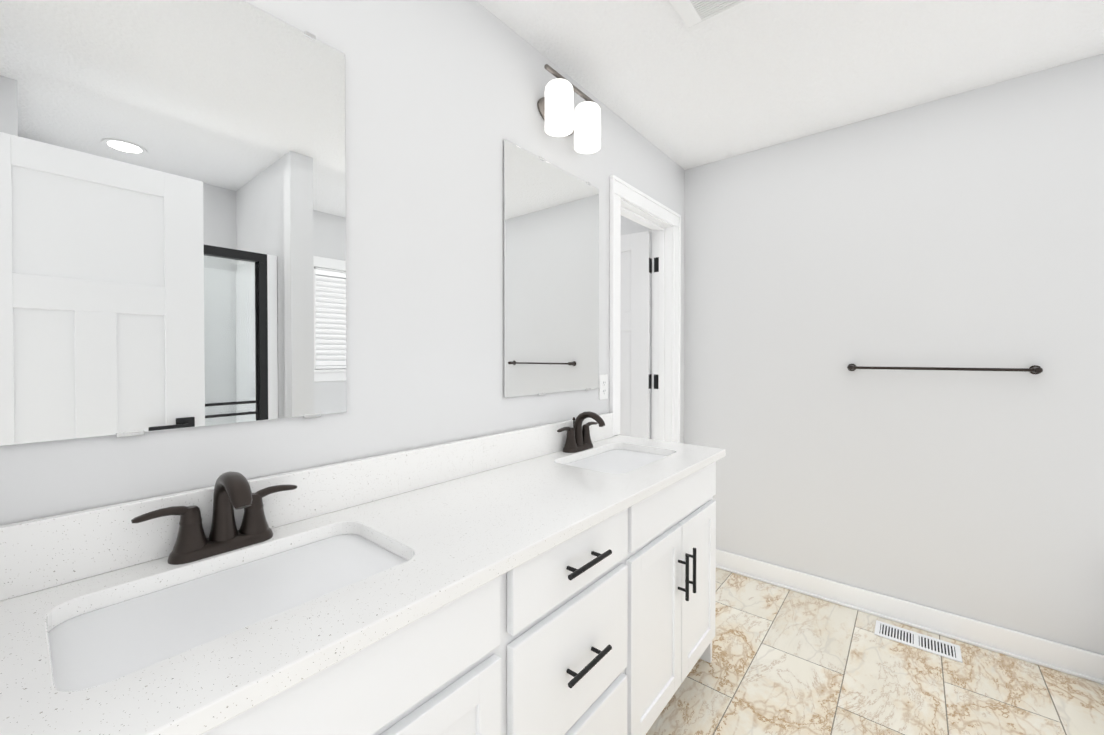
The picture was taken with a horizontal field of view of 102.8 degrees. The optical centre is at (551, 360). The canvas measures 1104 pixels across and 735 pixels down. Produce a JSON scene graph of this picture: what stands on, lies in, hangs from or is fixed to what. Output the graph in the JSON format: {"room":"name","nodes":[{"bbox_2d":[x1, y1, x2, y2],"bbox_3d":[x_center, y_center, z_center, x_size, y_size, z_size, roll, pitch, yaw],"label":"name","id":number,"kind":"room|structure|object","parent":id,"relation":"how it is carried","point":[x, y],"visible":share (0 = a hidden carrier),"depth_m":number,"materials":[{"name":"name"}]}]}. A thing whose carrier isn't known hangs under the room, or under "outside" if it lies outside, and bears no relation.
{"room":"bathroom","nodes":[
{"label":"bathroom","id":0,"kind":"room"},
{"bbox_2d":[0,0,684,525],"bbox_3d":[-0.594,0.037,1.133,0.115,2.440,4.364,0,1,39],"label":"wall","id":1,"kind":"structure","parent":0,"point":[442,96],"depth_m":1.28,"materials":[{"name":"white paint"}]},
{"bbox_2d":[0,0,346,445],"bbox_3d":[-0.712,-0.319,0.885,0.010,0.912,0.598,0,1,39],"label":"mirror","id":2,"kind":"object","parent":1,"relation":"attached to","point":[172,214],"visible":1,"depth_m":0.85,"materials":[{"name":"silver metal"}]},
{"bbox_2d":[0,413,611,598],"bbox_3d":[-0.333,0.312,1.344,0.020,0.114,1.932,0,1,39],"label":"backsplash","id":3,"kind":"structure","parent":1,"relation":"attached to","point":[36,554],"depth_m":0.99,"materials":[{"name":"white stone"}]},
{"bbox_2d":[504,139,598,397],"bbox_3d":[0.023,-0.326,1.780,0.010,0.916,0.598,0,1,39],"label":"mirror","id":4,"kind":"object","parent":1,"relation":"attached to","point":[551,278],"visible":1,"depth_m":1.73,"materials":[{"name":"silver metal"}]},
{"bbox_2d":[537,64,600,153],"bbox_3d":[0.073,-0.970,1.732,0.141,0.207,0.348,0,1,39],"label":"sconce","id":5,"kind":"object","parent":1,"relation":"attached to","point":[561,117],"visible":1,"depth_m":1.70,"materials":[{"name":"white glass"}]},
{"bbox_2d":[599,374,607,399],"bbox_3d":[0.241,0.122,2.053,0.007,0.115,0.070,0,1,39],"label":"electrical outlet","id":6,"kind":"object","parent":1,"relation":"attached to","point":[603,386],"visible":1,"depth_m":2.05,"materials":[{"name":"white plastic"}]},
{"bbox_2d":[619,231,651,438],"bbox_3d":[0.345,0.216,2.872,0.609,2.022,0.135,0,1,31],"label":"room door","id":7,"kind":"structure","parent":1,"relation":"in","point":[635,374],"depth_m":2.74,"materials":[{"name":"white paint"}]},
{"bbox_2d":[609,175,680,442],"bbox_3d":[0.478,0.181,2.436,0.153,2.125,0.780,0,1,39],"label":"trim","id":8,"kind":"structure","parent":1,"relation":"attached to","point":[622,189],"depth_m":2.24,"materials":[{"name":"white paint"}]},
{"bbox_2d":[618,198,672,441],"bbox_3d":[0.476,0.214,2.438,0.119,2.058,0.646,0,1,39],"label":"door frame","id":9,"kind":"structure","parent":1,"relation":"attached to","point":[662,357],"depth_m":2.66,"materials":[{"name":"white paint"}]},
{"bbox_2d":[654,257,658,388],"bbox_3d":[0.641,0.211,2.697,0.038,1.683,0.002,0,1,39],"label":"door hinges","id":10,"kind":"object","parent":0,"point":[656,264],"visible":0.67,"depth_m":2.69,"materials":[{"name":"black metal"}]},
{"bbox_2d":[476,0,1103,169],"bbox_3d":[-0.133,-1.220,0.816,4.485,0.080,4.479,0,1,39],"label":"ceiling","id":11,"kind":"structure","parent":0,"point":[753,76],"depth_m":1.72,"materials":[{"name":"white paint"}]},
{"bbox_2d":[669,0,756,31],"bbox_3d":[0.517,-1.177,1.344,0.326,0.015,0.330,0,1,39],"label":"fan","id":12,"kind":"object","parent":11,"relation":"attached to","point":[694,15],"visible":1,"depth_m":1.47,"materials":[{"name":"white plastic"}]},
{"bbox_2d":[621,53,1103,654],"bbox_3d":[1.252,0.022,2.515,4.485,2.440,0.115,0,1,39],"label":"wall","id":13,"kind":"structure","parent":0,"point":[961,229],"depth_m":2.05,"materials":[{"name":"white paint"}]},
{"bbox_2d":[716,549,1103,683],"bbox_3d":[1.496,1.193,2.236,1.731,0.105,0.026,0,1,39],"label":"baseboard","id":14,"kind":"structure","parent":13,"relation":"attached to","point":[1081,663],"depth_m":2.01,"materials":[{"name":"white paint"}]},
{"bbox_2d":[847,364,1042,373],"bbox_3d":[1.735,0.036,1.996,0.668,0.038,0.072,0,1,39],"label":"towel rail","id":15,"kind":"object","parent":13,"relation":"attached to","point":[1034,369],"visible":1,"depth_m":1.93,"materials":[{"name":"black metal"}]},
{"bbox_2d":[646,568,1103,734],"bbox_3d":[-0.133,1.290,0.842,4.485,0.060,4.479,0,1,39],"label":"floor","id":16,"kind":"structure","parent":0,"point":[785,661],"depth_m":1.70,"materials":[{"name":"tile"}]},
{"bbox_2d":[184,455,725,734],"bbox_3d":[-0.121,0.828,1.201,0.536,0.856,1.972,0,1,39],"label":"bathroom vanity","id":17,"kind":"object","parent":16,"relation":"on","point":[558,578],"depth_m":0.98,"materials":[{"name":"white paint"}]},
{"bbox_2d":[0,435,725,734],"bbox_3d":[-0.119,0.385,1.210,0.522,0.030,1.995,0,1,39],"label":"countertop","id":18,"kind":"structure","parent":17,"relation":"on","point":[453,534],"depth_m":0.72,"materials":[{"name":"white stone"}]},
{"bbox_2d":[128,471,299,566],"bbox_3d":[-0.619,0.294,0.850,0.157,0.160,0.269,0,1,39],"label":"faucet","id":19,"kind":"object","parent":18,"relation":"on","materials":[{"name":"black metal"}]},
{"bbox_2d":[52,527,407,694],"bbox_3d":[-0.511,0.475,0.763,0.340,0.164,0.518,0,1,39],"label":"sink","id":20,"kind":"object","parent":18,"relation":"in","point":[98,640],"depth_m":0.73,"materials":[{"name":"white ceramic"}]},
{"bbox_2d":[556,411,607,450],"bbox_3d":[0.146,0.284,1.781,0.157,0.160,0.269,0,1,39],"label":"faucet","id":21,"kind":"object","parent":18,"relation":"on","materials":[{"name":"black metal"}]},
{"bbox_2d":[564,443,671,474],"bbox_3d":[0.253,0.465,1.694,0.340,0.164,0.518,0,1,39],"label":"sink","id":22,"kind":"object","parent":18,"relation":"in","point":[617,458],"depth_m":1.78,"materials":[{"name":"white ceramic"}]},
{"bbox_2d":[874,620,962,662],"bbox_3d":[1.625,1.246,1.965,0.295,0.005,0.134,0,1,39],"label":"floor vent","id":23,"kind":"object","parent":16,"relation":"in","point":[939,647],"visible":1,"depth_m":1.96,"materials":[{"name":"white metal"}]}
]}

